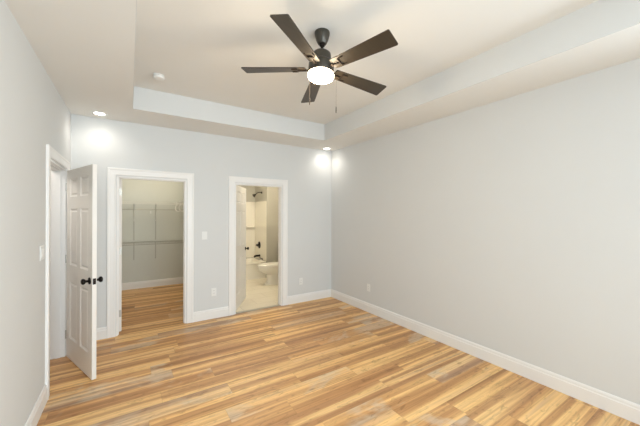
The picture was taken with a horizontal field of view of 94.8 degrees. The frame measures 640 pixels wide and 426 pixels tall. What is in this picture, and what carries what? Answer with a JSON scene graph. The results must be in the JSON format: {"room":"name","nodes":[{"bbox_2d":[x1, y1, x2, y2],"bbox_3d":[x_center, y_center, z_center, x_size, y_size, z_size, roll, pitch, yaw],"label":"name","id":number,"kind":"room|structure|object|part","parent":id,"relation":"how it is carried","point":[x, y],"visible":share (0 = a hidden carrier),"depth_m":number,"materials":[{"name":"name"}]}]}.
{"room":"empty bedroom","nodes":[
{"label":"empty bedroom","id":0,"kind":"room"},
{"bbox_2d":[0,0,70,425],"bbox_3d":[-1.271,0.194,0.777,0.120,2.740,6.640,0,0,-33],"label":"wall","id":1,"kind":"structure","parent":0,"point":[34,115],"depth_m":1.91,"materials":[{"name":"grey paint"}]},
{"bbox_2d":[25,384,47,425],"bbox_3d":[-0.878,1.493,0.289,0.016,0.142,5.153,0,0,-33],"label":"baseboard","id":2,"kind":"structure","parent":1,"relation":"attached to","point":[38,408],"depth_m":2.23,"materials":[{"name":"white paint"}]},
{"bbox_2d":[40,245,43,260],"bbox_3d":[-2.204,0.314,2.335,0.010,0.116,0.118,0,0,-33],"label":"light switch","id":3,"kind":"object","parent":1,"relation":"attached to","point":[41,246],"visible":1,"depth_m":2.32,"materials":[{"name":"white plastic"}]},
{"bbox_2d":[45,144,69,399],"bbox_3d":[-2.612,0.495,2.843,0.160,2.137,1.019,0,0,-33],"label":"door frame","id":4,"kind":"structure","parent":1,"relation":"attached to","point":[56,175],"depth_m":3.15,"materials":[{"name":"white paint"}]},
{"bbox_3d":[-2.671,0.495,2.804,0.020,2.137,1.019,0,0,-33],"label":"casing","id":5,"kind":"part","parent":4,"relation":"part of","materials":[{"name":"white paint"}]},
{"bbox_2d":[65,164,102,379],"bbox_3d":[-2.428,0.548,2.983,0.806,2.012,0.171,0,0,36],"label":"door","id":6,"kind":"structure","parent":1,"relation":"in","point":[81,185],"depth_m":2.92,"materials":[{"name":"white paint"}]},
{"bbox_3d":[-2.190,0.640,2.746,0.066,0.066,0.068,0,0,36],"label":"knob","id":7,"kind":"part","parent":6,"relation":"part of","materials":[{"name":"black metal"}]},
{"bbox_2d":[122,179,183,282],"bbox_3d":[-3.059,0.196,5.142,1.870,2.740,2.630,0,0,-33],"label":"wall","id":8,"kind":"structure","parent":0,"point":[168,262],"depth_m":6.25,"materials":[{"name":"paint"}]},
{"bbox_2d":[119,179,121,331],"bbox_3d":[-2.906,0.549,4.126,0.796,2.012,0.171,0,0,43],"label":"door","id":9,"kind":"structure","parent":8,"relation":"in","point":[120,180],"depth_m":3.87,"materials":[{"name":"white paint"}]},
{"bbox_2d":[122,277,182,289],"bbox_3d":[-3.661,1.496,6.172,1.750,0.142,0.016,0,0,-33],"label":"baseboard","id":10,"kind":"structure","parent":8,"relation":"attached to","point":[179,280],"depth_m":6.23,"materials":[{"name":"white paint"}]},
{"bbox_2d":[122,202,182,239],"bbox_3d":[-3.579,0.171,6.054,1.740,0.790,0.305,0,0,-33],"label":"wire shelf","id":11,"kind":"object","parent":8,"relation":"attached to","point":[133,203],"visible":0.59,"depth_m":6.06,"materials":[{"name":"grey metal"}]},
{"bbox_3d":[-3.514,-0.069,5.955,1.738,0.014,0.014,0,0,-33],"label":"hanging rod","id":12,"kind":"part","parent":11,"relation":"part of","materials":[{"name":"grey metal"}]},
{"bbox_2d":[122,240,182,259],"bbox_3d":[-3.581,0.781,6.053,1.740,0.370,0.304,0,0,-33],"label":"wire shelf","id":13,"kind":"object","parent":8,"relation":"attached to","point":[175,241],"visible":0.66,"depth_m":6.05,"materials":[{"name":"grey metal"}]},
{"bbox_2d":[71,114,331,335],"bbox_3d":[-1.406,0.200,4.576,3.788,2.740,0.120,0,0,-33],"label":"wall","id":14,"kind":"structure","parent":0,"point":[212,159],"depth_m":4.38,"materials":[{"name":"grey paint"}]},
{"bbox_2d":[96,327,106,339],"bbox_3d":[-2.815,1.494,3.581,0.350,0.142,0.016,0,0,-33],"label":"baseboard","id":15,"kind":"structure","parent":14,"relation":"attached to","point":[101,333],"depth_m":3.64,"materials":[{"name":"white paint"}]},
{"bbox_2d":[107,167,193,337],"bbox_3d":[-2.277,0.498,4.010,1.012,2.137,0.160,0,0,-33],"label":"door frame","id":16,"kind":"structure","parent":14,"relation":"attached to","point":[112,219],"depth_m":3.85,"materials":[{"name":"white paint"}]},
{"bbox_2d":[202,232,206,239],"bbox_3d":[-1.692,0.331,4.312,0.072,0.116,0.010,0,0,-33],"label":"light switch","id":17,"kind":"object","parent":14,"relation":"attached to","point":[204,234],"visible":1,"depth_m":4.31,"materials":[{"name":"white plastic"}]},
{"bbox_2d":[194,306,228,321],"bbox_3d":[-1.610,1.498,4.362,0.498,0.142,0.016,0,0,-33],"label":"baseboard","id":18,"kind":"structure","parent":14,"relation":"attached to","point":[223,311],"depth_m":4.36,"materials":[{"name":"white paint"}]},
{"bbox_2d":[211,288,215,295],"bbox_3d":[-1.582,1.179,4.384,0.072,0.116,0.008,0,0,-33],"label":"outlet","id":19,"kind":"object","parent":14,"relation":"attached to","point":[213,290],"visible":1,"depth_m":4.38,"materials":[{"name":"white plastic"}]},
{"bbox_2d":[228,176,287,315],"bbox_3d":[-1.015,0.503,4.829,1.002,2.137,0.160,0,0,-33],"label":"door frame","id":20,"kind":"structure","parent":14,"relation":"attached to","point":[282,239],"depth_m":4.87,"materials":[{"name":"white paint"}]},
{"bbox_2d":[288,289,330,304],"bbox_3d":[-0.179,1.504,5.291,0.910,0.142,0.016,0,0,-33],"label":"baseboard","id":21,"kind":"structure","parent":14,"relation":"attached to","point":[293,299],"depth_m":5.27,"materials":[{"name":"white paint"}]},
{"bbox_2d":[238,185,277,262],"bbox_3d":[-1.401,0.203,6.378,2.058,2.740,2.900,0,0,-33],"label":"wall","id":22,"kind":"structure","parent":0,"point":[269,194],"depth_m":7.18,"materials":[{"name":"paint"}]},
{"bbox_2d":[236,185,248,309],"bbox_3d":[-1.372,0.555,5.053,0.171,2.012,0.786,0,0,-2],"label":"door","id":23,"kind":"structure","parent":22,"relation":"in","point":[241,248],"depth_m":5.01,"materials":[{"name":"white paint"}]},
{"bbox_2d":[5,0,639,150],"bbox_3d":[0.373,-1.322,1.843,4.028,0.305,6.640,0,0,-33],"label":"ceiling","id":24,"kind":"structure","parent":0,"point":[86,48],"depth_m":2.41,"materials":[{"name":"paint"}]},
{"bbox_2d":[91,111,107,115],"bbox_3d":[-2.594,-1.170,3.459,0.164,0.009,0.164,0,0,-33],"label":"recessed light","id":25,"kind":"object","parent":24,"relation":"in","point":[100,113],"visible":1,"depth_m":3.45,"materials":[{"name":"white plastic"}]},
{"bbox_2d":[133,0,639,139],"bbox_3d":[0.386,-1.297,1.853,2.600,0.255,5.162,0,0,-33],"label":"tray ceiling side","id":26,"kind":"structure","parent":24,"relation":"attached to","point":[596,20],"depth_m":2.90,"materials":[{"name":"grey paint"}]},
{"bbox_2d":[37,278,639,425],"bbox_3d":[-0.866,1.597,2.697,5.158,0.064,9.420,0,0,-33],"label":"floor","id":27,"kind":"structure","parent":0,"point":[329,361],"depth_m":2.80,"materials":[{"name":"wood"}]},
{"bbox_2d":[246,257,265,279],"bbox_3d":[-2.147,1.368,7.020,1.516,0.400,0.767,0,0,-33],"label":"bathtub","id":28,"kind":"object","parent":27,"relation":"on","point":[252,272],"visible":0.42,"depth_m":6.99,"materials":[{"name":"white ceramic"}]},
{"bbox_2d":[246,201,266,260],"bbox_3d":[-2.140,0.435,7.024,1.516,1.455,0.767,0,0,-33],"label":"shower surround","id":29,"kind":"object","parent":28,"relation":"on","point":[255,211],"visible":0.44,"depth_m":7.62,"materials":[{"name":"white tile"}]},
{"bbox_3d":[-2.345,0.435,7.340,1.516,1.455,0.012,0,0,-33],"label":"panel","id":30,"kind":"part","parent":29,"relation":"part of","materials":[{"name":"white tile"}]},
{"bbox_3d":[-1.506,0.437,7.428,0.012,1.455,0.754,0,0,-33],"label":"panel","id":31,"kind":"part","parent":29,"relation":"part of","materials":[{"name":"white tile"}]},
{"bbox_2d":[236,304,280,313],"bbox_3d":[-1.004,1.568,4.806,0.808,0.007,0.070,0,0,-33],"label":"threshold","id":32,"kind":"object","parent":27,"relation":"on","point":[278,304],"visible":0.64,"depth_m":4.78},
{"bbox_2d":[257,262,277,285],"bbox_3d":[-0.976,1.181,6.571,0.873,0.780,0.450,0,0,-33],"label":"toilet","id":33,"kind":"object","parent":27,"relation":"on","point":[270,269],"visible":0.51,"depth_m":6.39,"materials":[{"name":"white ceramic"}]},
{"bbox_3d":[-1.059,1.127,6.517,0.676,0.028,0.380,0,0,-33],"label":"seat lid","id":34,"kind":"part","parent":33,"relation":"part of","materials":[{"name":"white ceramic"}]},
{"bbox_2d":[134,0,597,123],"bbox_3d":[0.387,-1.449,1.853,2.600,0.050,5.162,0,0,-33],"label":"ceiling","id":35,"kind":"structure","parent":0,"point":[200,48],"depth_m":2.45,"materials":[{"name":"paint"}]},
{"bbox_2d":[153,73,164,80],"bbox_3d":[-1.672,-1.407,3.050,0.110,0.040,0.110,0,0,-33],"label":"smoke detector","id":36,"kind":"object","parent":35,"relation":"attached to","point":[157,76],"visible":1,"depth_m":3.02,"materials":[{"name":"white plastic"}]},
{"bbox_2d":[241,14,397,110],"bbox_3d":[0.042,-1.110,2.321,1.182,0.628,1.225,0,0,-33],"label":"ceiling fan","id":37,"kind":"object","parent":35,"relation":"hanging from","point":[320,70],"visible":1,"depth_m":2.22,"materials":[{"name":"wood"}]},
{"bbox_3d":[-0.362,-1.144,2.345,0.506,0.044,0.135,0,0,6],"label":"blade","id":38,"kind":"part","parent":37,"relation":"part of","materials":[{"name":"brown wood"}]},
{"bbox_3d":[-0.139,-1.156,1.966,0.134,0.066,0.505,0,0,25],"label":"blade","id":39,"kind":"part","parent":37,"relation":"part of","materials":[{"name":"brown wood"}]},
{"bbox_3d":[-0.057,-1.134,2.161,0.072,0.028,0.145,0,0,24],"label":"blade arm","id":40,"kind":"part","parent":37,"relation":"part of","materials":[{"name":"metal"}]},
{"bbox_3d":[-0.068,-1.110,2.672,0.135,0.048,0.506,0,0,-13],"label":"blade","id":41,"kind":"part","parent":37,"relation":"part of","materials":[{"name":"brown wood"}]},
{"bbox_3d":[0.006,-1.067,2.305,0.204,0.059,0.204,0,0,-33],"label":"light globe","id":42,"kind":"part","parent":37,"relation":"part of"},
{"bbox_3d":[0.127,-1.121,2.200,0.144,0.029,0.071,0,0,42],"label":"blade arm","id":43,"kind":"part","parent":37,"relation":"part of","materials":[{"name":"metal"}]},
{"bbox_3d":[0.336,-1.101,2.486,0.508,0.066,0.139,0,0,-33],"label":"blade","id":44,"kind":"part","parent":37,"relation":"part of","materials":[{"name":"brown wood"}]},
{"bbox_3d":[0.286,-1.131,2.059,0.506,0.046,0.132,0,0,42],"label":"blade","id":45,"kind":"part","parent":37,"relation":"part of","materials":[{"name":"brown wood"}]},
{"bbox_2d":[331,58,639,404],"bbox_3d":[2.008,0.207,2.904,0.120,2.740,6.640,0,0,-33],"label":"wall","id":46,"kind":"structure","parent":0,"point":[510,226],"depth_m":2.90,"materials":[{"name":"grey paint"}]},
{"bbox_2d":[331,289,639,424],"bbox_3d":[1.947,1.506,2.865,0.016,0.142,6.400,0,0,-33],"label":"baseboard","id":47,"kind":"structure","parent":46,"relation":"attached to","point":[623,408],"depth_m":2.88,"materials":[{"name":"white paint"}]},
{"bbox_3d":[-2.306,0.200,5.791,0.100,2.740,2.900,0,0,-33],"label":"wall partition","id":48,"kind":"structure","parent":0,"visible":0},
{"bbox_2d":[174,201,182,211],"bbox_3d":[-2.587,-0.125,5.752,0.403,0.206,1.246,0,0,-33],"label":"wire shelf","id":49,"kind":"object","parent":48,"relation":"attached to","point":[178,202],"visible":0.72,"depth_m":5.49,"materials":[{"name":"white plastic"}]}
]}

